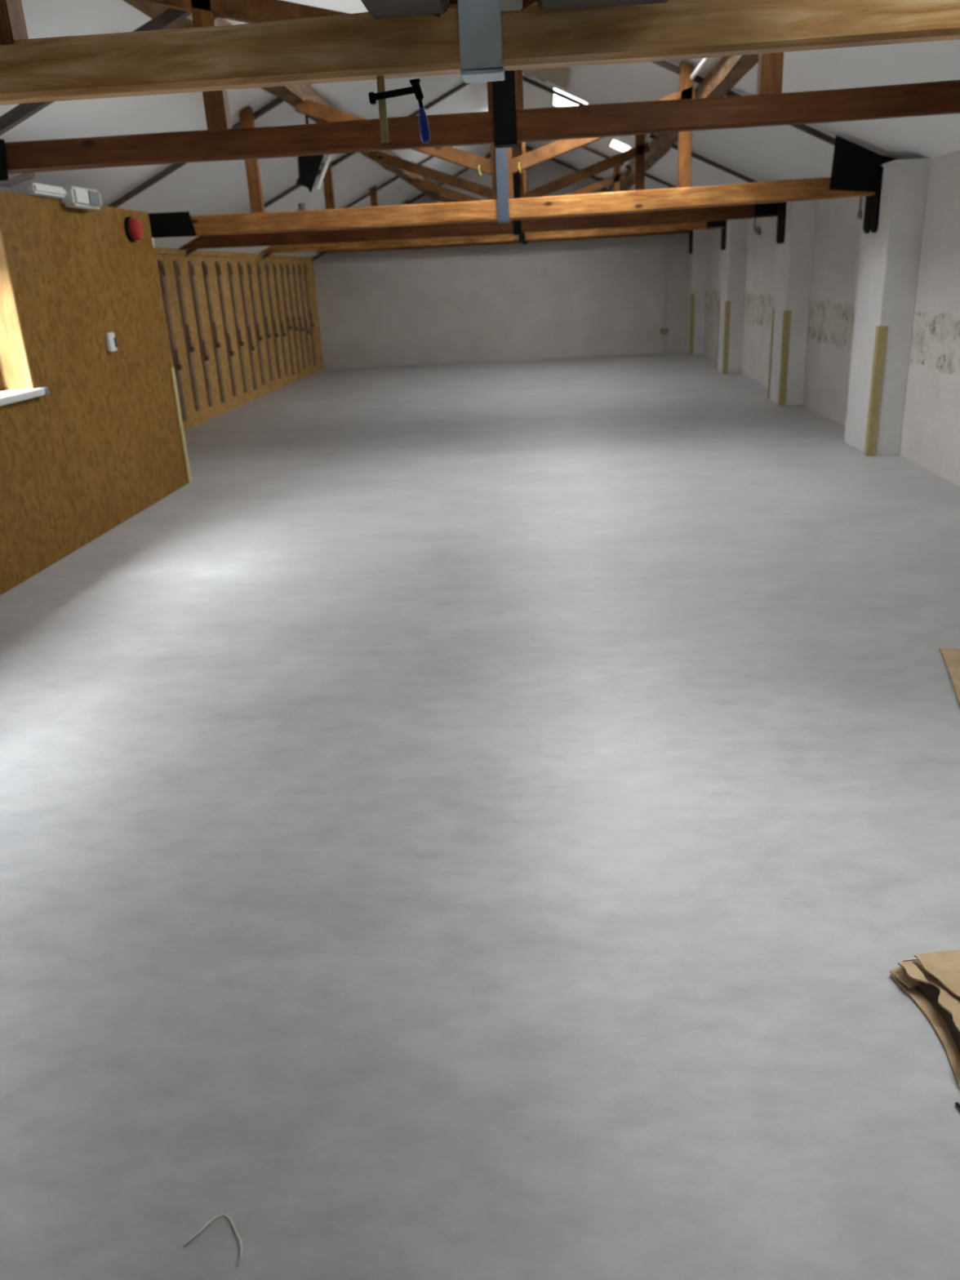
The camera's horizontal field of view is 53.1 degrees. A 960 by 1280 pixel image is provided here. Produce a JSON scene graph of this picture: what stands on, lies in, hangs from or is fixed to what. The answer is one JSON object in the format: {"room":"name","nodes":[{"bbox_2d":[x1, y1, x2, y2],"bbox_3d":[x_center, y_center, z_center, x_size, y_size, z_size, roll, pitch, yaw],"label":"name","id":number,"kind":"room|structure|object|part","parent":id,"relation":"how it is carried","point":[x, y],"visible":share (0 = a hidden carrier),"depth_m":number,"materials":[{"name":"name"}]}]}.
{"room":"warehouse","nodes":[
{"label":"warehouse","id":0,"kind":"room"},
{"bbox_2d":[0,190,184,595],"bbox_3d":[-3.017,-0.773,3.849,0.200,2.200,8.950,-1,21,4],"label":"wall","id":1,"kind":"structure","parent":0,"point":[78,460],"depth_m":6.53,"materials":[{"name":"brown wood"}]},
{"bbox_2d":[0,228,49,405],"bbox_3d":[-2.916,-1.746,5.245,0.295,0.965,1.360,-1,21,4],"label":"window","id":2,"kind":"structure","parent":1,"relation":"in","point":[16,384],"depth_m":5.85,"materials":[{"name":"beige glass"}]},
{"bbox_3d":[-2.873,-1.314,5.387,0.240,0.042,1.319,-1,21,4],"label":"sill","id":3,"kind":"part","parent":2,"relation":"part of","materials":[{"name":"white plastic"}]},
{"bbox_2d":[26,182,102,209],"bbox_3d":[-2.720,-2.927,6.329,0.117,0.120,0.850,-1,21,4],"label":"emergency light","id":4,"kind":"object","parent":1,"relation":"attached to","point":[71,196],"visible":1,"depth_m":6.35,"materials":[{"name":"white plastic"}]},
{"bbox_3d":[-2.648,-3.033,6.594,0.010,0.092,0.170,-1,21,4],"label":"grey panel","id":5,"kind":"part","parent":4,"relation":"part of","materials":[{"name":"plastic"}]},
{"bbox_2d":[104,332,118,351],"bbox_3d":[-2.688,-2.176,7.010,0.041,0.130,0.115,-1,21,4],"label":"wall switch","id":6,"kind":"object","parent":1,"relation":"attached to","point":[112,344],"visible":1,"depth_m":6.99,"materials":[{"name":"white plastic"}]},
{"bbox_2d":[124,216,142,241],"bbox_3d":[-2.664,-3.168,7.403,0.078,0.180,0.192,-1,21,4],"label":"fire alarm sounder","id":7,"kind":"object","parent":1,"relation":"attached to","point":[133,228],"visible":1,"depth_m":7.36,"materials":[{"name":"red plastic"}]},
{"bbox_2d":[140,211,188,485],"bbox_3d":[-3.342,-2.388,8.133,1.420,2.200,0.151,-1,21,4],"label":"wall","id":8,"kind":"structure","parent":0,"point":[145,220],"depth_m":7.99,"materials":[{"name":"brown wood"}]},
{"bbox_2d":[170,367,191,483],"bbox_3d":[-2.625,-1.856,8.345,0.072,0.983,0.072,-1,21,4],"label":"guard","id":9,"kind":"object","parent":8,"relation":"attached to","point":[172,370],"visible":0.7,"depth_m":8.32,"materials":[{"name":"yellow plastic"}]},
{"bbox_2d":[153,247,324,431],"bbox_3d":[-3.557,-4.354,13.484,0.275,2.086,11.200,-1,21,4],"label":"wall","id":10,"kind":"structure","parent":0,"point":[242,328],"depth_m":13.60,"materials":[{"name":"brown wood"}]},
{"bbox_3d":[-3.528,-5.277,13.127,0.030,0.060,11.200,-1,21,4],"label":"rail","id":11,"kind":"part","parent":10,"relation":"part of","materials":[{"name":"brown wood"}]},
{"bbox_2d":[0,352,959,1279],"bbox_3d":[-0.005,-1.784,9.351,7.860,0.120,20.700,-1,21,4],"label":"floor","id":12,"kind":"structure","parent":0,"point":[492,820],"depth_m":2.86,"materials":[{"name":"grey concrete"}]},
{"bbox_2d":[182,1213,242,1266],"bbox_3d":[-0.464,1.074,1.730,0.118,0.009,0.077,5,22,20],"label":"string","id":13,"kind":"object","parent":12,"relation":"on","point":[226,1216],"visible":1,"depth_m":1.73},
{"bbox_2d":[889,949,959,1089],"bbox_3d":[1.262,0.838,2.007,0.627,0.081,0.696,-1,21,4],"label":"cardboard","id":14,"kind":"object","parent":12,"relation":"on","point":[931,980],"visible":1,"depth_m":2.16,"materials":[{"name":"brown cardboard"}]},
{"bbox_3d":[1.267,0.825,1.996,0.614,0.023,0.685,-1,21,4],"label":"panel","id":15,"kind":"part","parent":14,"relation":"part of","materials":[{"name":"brown cardboard"}]},
{"bbox_2d":[939,647,959,705],"bbox_3d":[2.184,0.172,3.703,0.687,0.020,0.716,3,22,16],"label":"cardboard sheet","id":16,"kind":"object","parent":12,"relation":"on","point":[951,656],"visible":1,"depth_m":3.91,"materials":[{"name":"brown cardboard"}]},
{"bbox_2d":[955,1102,959,1109],"bbox_3d":[0.972,0.943,1.869,0.021,0.010,0.113,-13,23,-25],"label":"wire","id":17,"kind":"object","parent":12,"relation":"on","point":[957,1104],"visible":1,"depth_m":1.91,"materials":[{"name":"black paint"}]},
{"bbox_2d":[0,0,959,257],"bbox_3d":[-0.203,-4.596,8.283,7.960,2.072,20.700,-1,21,4],"label":"ceiling","id":18,"kind":"structure","parent":0,"point":[784,152],"depth_m":8.48,"materials":[{"name":"white paint"}]},
{"bbox_2d":[0,0,959,105],"bbox_3d":[-0.621,-2.143,2.130,7.359,1.889,0.254,-1,21,4],"label":"roof truss","id":19,"kind":"object","parent":18,"relation":"attached to","point":[477,41],"visible":0.91,"depth_m":2.26,"materials":[{"name":"brown wood"}]},
{"bbox_3d":[-1.202,-2.059,2.122,0.100,1.304,0.090,-1,21,4],"label":"hanger post","id":20,"kind":"part","parent":19,"relation":"part of","materials":[{"name":"brown wood"}]},
{"bbox_2d":[368,78,430,142],"bbox_3d":[-0.195,-1.279,2.329,0.142,0.137,0.025,-1,21,4],"label":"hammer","id":21,"kind":"object","parent":19,"relation":"hanging from","point":[424,132],"visible":1,"depth_m":2.31,"materials":[{"name":"black paint"}]},
{"bbox_2d":[376,75,388,142],"bbox_3d":[-0.237,-1.294,2.340,0.018,0.145,0.006,-1,21,4],"label":"wooden stick","id":22,"kind":"object","parent":21,"relation":"attached to","point":[380,79],"visible":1,"depth_m":2.34,"materials":[{"name":"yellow wood"}]},
{"bbox_3d":[-0.136,-1.253,2.335,0.026,0.079,0.025,-1,21,4],"label":"handle","id":23,"kind":"part","parent":21,"relation":"part of","materials":[{"name":"blue plastic"}]},
{"bbox_2d":[360,0,449,18],"bbox_3d":[-0.168,-1.435,2.105,0.185,0.081,0.250,-1,21,4],"label":"light casing","id":24,"kind":"object","parent":19,"relation":"attached to","point":[379,9],"visible":1,"depth_m":2.13,"materials":[{"name":"black paint"}]},
{"bbox_3d":[-0.032,-2.107,2.026,0.170,1.348,0.056,-1,21,4],"label":"king post","id":25,"kind":"part","parent":19,"relation":"part of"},
{"bbox_2d":[497,0,522,11],"bbox_3d":[0.070,-1.478,2.204,0.055,0.055,0.023,-1,21,4],"label":"junction box","id":26,"kind":"object","parent":19,"relation":"attached to","point":[504,5],"visible":1,"depth_m":2.20,"materials":[{"name":"white plastic"}]},
{"bbox_2d":[537,0,667,11],"bbox_3d":[0.270,-1.420,2.018,0.300,0.091,0.370,-1,21,4],"label":"light casing","id":27,"kind":"object","parent":19,"relation":"attached to","point":[545,5],"visible":1,"depth_m":2.14,"materials":[{"name":"black paint"}]},
{"bbox_2d":[0,0,959,181],"bbox_3d":[-0.450,-3.072,4.549,7.340,1.893,0.260,-1,21,4],"label":"roof truss","id":28,"kind":"object","parent":18,"relation":"attached to","point":[506,123],"visible":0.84,"depth_m":4.62,"materials":[{"name":"brown wood"}]},
{"bbox_3d":[-2.832,-2.428,4.822,0.940,0.380,0.012,-1,21,4],"label":"iron plate","id":29,"kind":"part","parent":28,"relation":"part of","materials":[{"name":"black metal"}]},
{"bbox_3d":[-1.310,-2.993,4.562,0.100,1.037,0.090,-1,21,4],"label":"hanger post","id":30,"kind":"part","parent":28,"relation":"part of","materials":[{"name":"brown wood"}]},
{"bbox_3d":[0.097,-3.111,4.422,0.170,1.219,0.056,-1,21,4],"label":"king post","id":31,"kind":"part","parent":28,"relation":"part of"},
{"bbox_3d":[1.348,-2.948,4.402,0.100,0.807,0.090,-1,21,4],"label":"hanger post","id":32,"kind":"part","parent":28,"relation":"part of","materials":[{"name":"brown wood"}]},
{"bbox_2d":[178,75,786,256],"bbox_3d":[-0.028,-5.455,10.979,7.358,2.058,0.640,-1,21,4],"label":"roof truss","id":33,"kind":"object","parent":18,"relation":"attached to","point":[517,227],"visible":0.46,"depth_m":11.14,"materials":[{"name":"brown wood"}]},
{"bbox_3d":[-1.774,-5.239,11.308,0.100,0.750,0.090,-1,21,4],"label":"hanger post","id":34,"kind":"part","parent":33,"relation":"part of","materials":[{"name":"brown wood"}]},
{"bbox_3d":[0.403,-5.601,11.023,0.170,1.418,0.110,-1,21,4],"label":"king post","id":35,"kind":"part","parent":33,"relation":"part of","materials":[{"name":"brown wood"}]},
{"bbox_3d":[1.830,-5.405,11.003,0.100,0.926,0.090,-1,21,4],"label":"hanger post","id":36,"kind":"part","parent":33,"relation":"part of","materials":[{"name":"brown wood"}]},
{"bbox_3d":[3.284,-4.961,10.982,0.280,0.190,0.012,-1,21,4],"label":"iron plate","id":37,"kind":"part","parent":33,"relation":"part of","materials":[{"name":"black metal"}]},
{"bbox_2d":[259,142,726,258],"bbox_3d":[0.196,-6.743,14.328,7.358,2.058,0.350,-1,21,4],"label":"roof truss","id":38,"kind":"object","parent":18,"relation":"attached to","point":[617,176],"visible":0.45,"depth_m":14.39,"materials":[{"name":"brown wood"}]},
{"bbox_3d":[-1.589,-6.472,14.524,0.100,0.727,0.090,-1,21,4],"label":"hanger post","id":39,"kind":"part","parent":38,"relation":"part of","materials":[{"name":"brown wood"}]},
{"bbox_3d":[0.597,-6.845,14.235,0.170,1.417,0.110,-1,21,4],"label":"king post","id":40,"kind":"part","parent":38,"relation":"part of","materials":[{"name":"brown wood"}]},
{"bbox_3d":[2.024,-6.649,14.215,0.100,0.925,0.090,-1,21,4],"label":"hanger post","id":41,"kind":"part","parent":38,"relation":"part of","materials":[{"name":"brown wood"}]},
{"bbox_3d":[3.498,-6.206,14.193,0.280,0.190,0.012,-1,21,4],"label":"iron plate","id":42,"kind":"part","parent":38,"relation":"part of","materials":[{"name":"black metal"}]},
{"bbox_2d":[311,145,693,261],"bbox_3d":[0.409,-7.973,17.528,7.358,2.058,0.380,-1,21,4],"label":"roof truss","id":43,"kind":"object","parent":18,"relation":"attached to","point":[439,197],"visible":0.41,"depth_m":17.57,"materials":[{"name":"brown wood"}]},
{"bbox_3d":[0.790,-8.113,17.438,0.170,1.366,0.110,-1,21,4],"label":"king post","id":44,"kind":"part","parent":43,"relation":"part of","materials":[{"name":"brown wood"}]},
{"bbox_3d":[2.237,-7.913,17.419,0.100,0.865,0.090,-1,21,4],"label":"hanger post","id":45,"kind":"part","parent":43,"relation":"part of","materials":[{"name":"brown wood"}]},
{"bbox_3d":[3.710,-7.488,17.389,0.280,0.190,0.012,-1,21,4],"label":"iron plate","id":46,"kind":"part","parent":43,"relation":"part of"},
{"bbox_2d":[107,60,900,238],"bbox_3d":[-0.238,-4.245,7.830,7.358,2.058,0.360,-1,21,4],"label":"roof truss","id":47,"kind":"object","parent":18,"relation":"attached to","point":[856,171],"visible":0.77,"depth_m":7.88,"materials":[{"name":"brown wood"}]},
{"bbox_3d":[-2.745,-3.524,8.160,0.660,0.205,0.010,-1,21,4],"label":"iron plate","id":48,"kind":"part","parent":47,"relation":"part of","materials":[{"name":"black metal"}]},
{"bbox_3d":[-1.904,-3.990,8.018,0.100,0.812,0.090,-1,21,4],"label":"hanger post","id":49,"kind":"part","parent":47,"relation":"part of","materials":[{"name":"brown wood"}]},
{"bbox_2d":[123,0,439,197],"bbox_3d":[-1.463,-4.649,8.347,0.193,0.162,20.300,-1,21,4],"label":"purlin","id":50,"kind":"object","parent":47,"relation":"attached to","point":[291,95],"visible":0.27,"depth_m":7.67,"materials":[{"name":"brown wood"}]},
{"bbox_2d":[296,115,324,192],"bbox_3d":[-1.450,-4.129,8.121,0.265,0.635,0.044,-1,21,4],"label":"sheet","id":51,"kind":"object","parent":50,"relation":"hanging from","point":[308,166],"visible":0.67,"depth_m":8.16,"materials":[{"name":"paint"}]},
{"bbox_2d":[295,202,306,210],"bbox_3d":[-1.507,-3.658,8.119,0.100,0.069,0.100,-1,21,4],"label":"plate","id":52,"kind":"object","parent":47,"relation":"on","point":[301,206],"visible":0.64,"depth_m":8.10,"materials":[{"name":"grey metal"}]},
{"bbox_2d":[315,154,332,189],"bbox_3d":[-1.345,-4.028,8.256,0.175,0.279,0.040,-1,21,4],"label":"pipe","id":53,"kind":"object","parent":47,"relation":"attached to","point":[328,157],"visible":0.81,"depth_m":8.24,"materials":[{"name":"white plastic"}]},
{"bbox_3d":[0.159,-4.336,7.747,0.170,1.450,0.110,-1,21,4],"label":"king post","id":54,"kind":"part","parent":47,"relation":"part of","materials":[{"name":"grey metal"}]},
{"bbox_2d":[612,53,758,191],"bbox_3d":[1.875,-4.565,8.156,0.173,0.152,20.300,-1,21,4],"label":"purlin","id":55,"kind":"object","parent":47,"relation":"attached to","point":[728,71],"visible":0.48,"depth_m":7.30,"materials":[{"name":"brown wood"}]},
{"bbox_3d":[1.652,-4.127,7.728,0.100,0.927,0.090,-1,21,4],"label":"hanger post","id":56,"kind":"part","parent":47,"relation":"part of","materials":[{"name":"brown wood"}]},
{"bbox_3d":[3.129,-3.805,7.659,0.640,0.430,0.012,-1,21,4],"label":"iron plate","id":57,"kind":"part","parent":47,"relation":"part of","materials":[{"name":"black metal"}]},
{"bbox_2d":[522,66,569,89],"bbox_3d":[0.663,-5.995,10.076,0.520,0.257,1.350,-1,21,4],"label":"board","id":58,"kind":"object","parent":18,"relation":"attached to","point":[559,77],"visible":0.5,"depth_m":10.24,"materials":[{"name":"brown wood"}]},
{"bbox_2d":[550,86,591,106],"bbox_3d":[1.075,-6.517,11.512,0.450,0.367,1.250,-1,21,4],"label":"window","id":59,"kind":"structure","parent":18,"relation":"attached to","point":[557,101],"depth_m":12.05,"materials":[{"name":"white glass"}]},
{"bbox_3d":[1.073,-6.549,11.499,0.380,0.185,1.180,-1,21,4],"label":"glass pane","id":60,"kind":"part","parent":59,"relation":"part of","materials":[{"name":"white glass"}]},
{"bbox_2d":[607,137,631,151],"bbox_3d":[1.902,-6.790,13.042,0.300,0.298,0.800,-1,21,4],"label":"window","id":61,"kind":"structure","parent":18,"relation":"attached to","point":[612,143],"depth_m":13.39,"materials":[{"name":"white glass"}]},
{"bbox_2d":[606,57,710,188],"bbox_3d":[1.711,-4.654,8.133,0.036,0.036,20.300,-1,21,4],"label":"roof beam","id":62,"kind":"structure","parent":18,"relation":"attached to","point":[704,60],"depth_m":7.35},
{"bbox_2d":[312,145,688,368],"bbox_3d":[0.533,-7.329,18.180,7.860,3.900,0.212,-1,21,4],"label":"wall","id":63,"kind":"structure","parent":0,"point":[596,297],"depth_m":18.39,"materials":[{"name":"white paint"}]},
{"bbox_2d":[660,328,668,333],"bbox_3d":[3.531,-5.912,18.381,0.140,0.100,0.054,-1,21,4],"label":"wall socket","id":64,"kind":"object","parent":63,"relation":"attached to","point":[663,331],"visible":1,"depth_m":18.36,"materials":[{"name":"yellow plastic"}]},
{"bbox_2d":[663,235,666,351],"bbox_3d":[3.500,-6.529,18.162,0.024,2.070,0.034,-1,21,4],"label":"conduit","id":65,"kind":"object","parent":63,"relation":"attached to","point":[665,236],"visible":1,"depth_m":18.11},
{"bbox_2d":[686,149,959,486],"bbox_3d":[3.575,-2.988,8.649,0.560,2.278,20.300,-1,21,4],"label":"wall","id":66,"kind":"structure","parent":0,"point":[838,282],"depth_m":8.48,"materials":[{"name":"white paint"}]},
{"bbox_2d":[688,293,694,354],"bbox_3d":[3.950,-5.889,17.893,0.072,1.078,0.072,-1,21,4],"label":"guard","id":67,"kind":"object","parent":66,"relation":"attached to","point":[692,295],"visible":1,"depth_m":17.86,"materials":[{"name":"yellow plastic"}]},
{"bbox_2d":[715,299,719,369],"bbox_3d":[3.761,-4.783,15.059,0.072,1.048,0.072,-1,21,4],"label":"guard","id":68,"kind":"object","parent":66,"relation":"attached to","point":[718,300],"visible":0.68,"depth_m":15.04,"materials":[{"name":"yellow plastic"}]},
{"bbox_2d":[722,300,730,373],"bbox_3d":[3.724,-4.568,14.498,0.072,1.048,0.072,-1,21,4],"label":"guard","id":69,"kind":"object","parent":66,"relation":"attached to","point":[727,304],"visible":1,"depth_m":14.47,"materials":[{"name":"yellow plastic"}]},
{"bbox_2d":[753,217,761,235],"bbox_3d":[3.804,-5.683,13.180,0.040,0.240,0.419,-1,21,4],"label":"loose wire","id":70,"kind":"object","parent":66,"relation":"attached to","point":[755,228],"visible":0.98,"depth_m":13.16,"materials":[{"name":"grey plastic"}]},
{"bbox_2d":[767,308,774,399],"bbox_3d":[3.526,-3.429,11.538,0.072,1.048,0.072,-1,21,4],"label":"guard","id":71,"kind":"object","parent":66,"relation":"attached to","point":[773,309],"visible":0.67,"depth_m":11.52,"materials":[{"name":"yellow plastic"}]},
{"bbox_2d":[777,310,791,405],"bbox_3d":[3.491,-3.224,11.005,0.072,1.048,0.072,-1,21,4],"label":"guard","id":72,"kind":"object","parent":66,"relation":"attached to","point":[787,314],"visible":1,"depth_m":10.98,"materials":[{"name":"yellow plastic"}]},
{"bbox_2d":[857,196,862,217],"bbox_3d":[3.539,-4.080,8.930,0.019,0.280,0.080,-1,21,4],"label":"cable","id":73,"kind":"object","parent":66,"relation":"attached to","point":[859,212],"visible":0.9,"depth_m":8.94,"materials":[{"name":"grey plastic"}]},
{"bbox_2d":[864,325,888,456],"bbox_3d":[3.289,-2.061,7.977,0.072,1.048,0.072,-1,21,4],"label":"guard","id":74,"kind":"object","parent":66,"relation":"attached to","point":[881,334],"visible":1,"depth_m":7.95,"materials":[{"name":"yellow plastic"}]}
]}

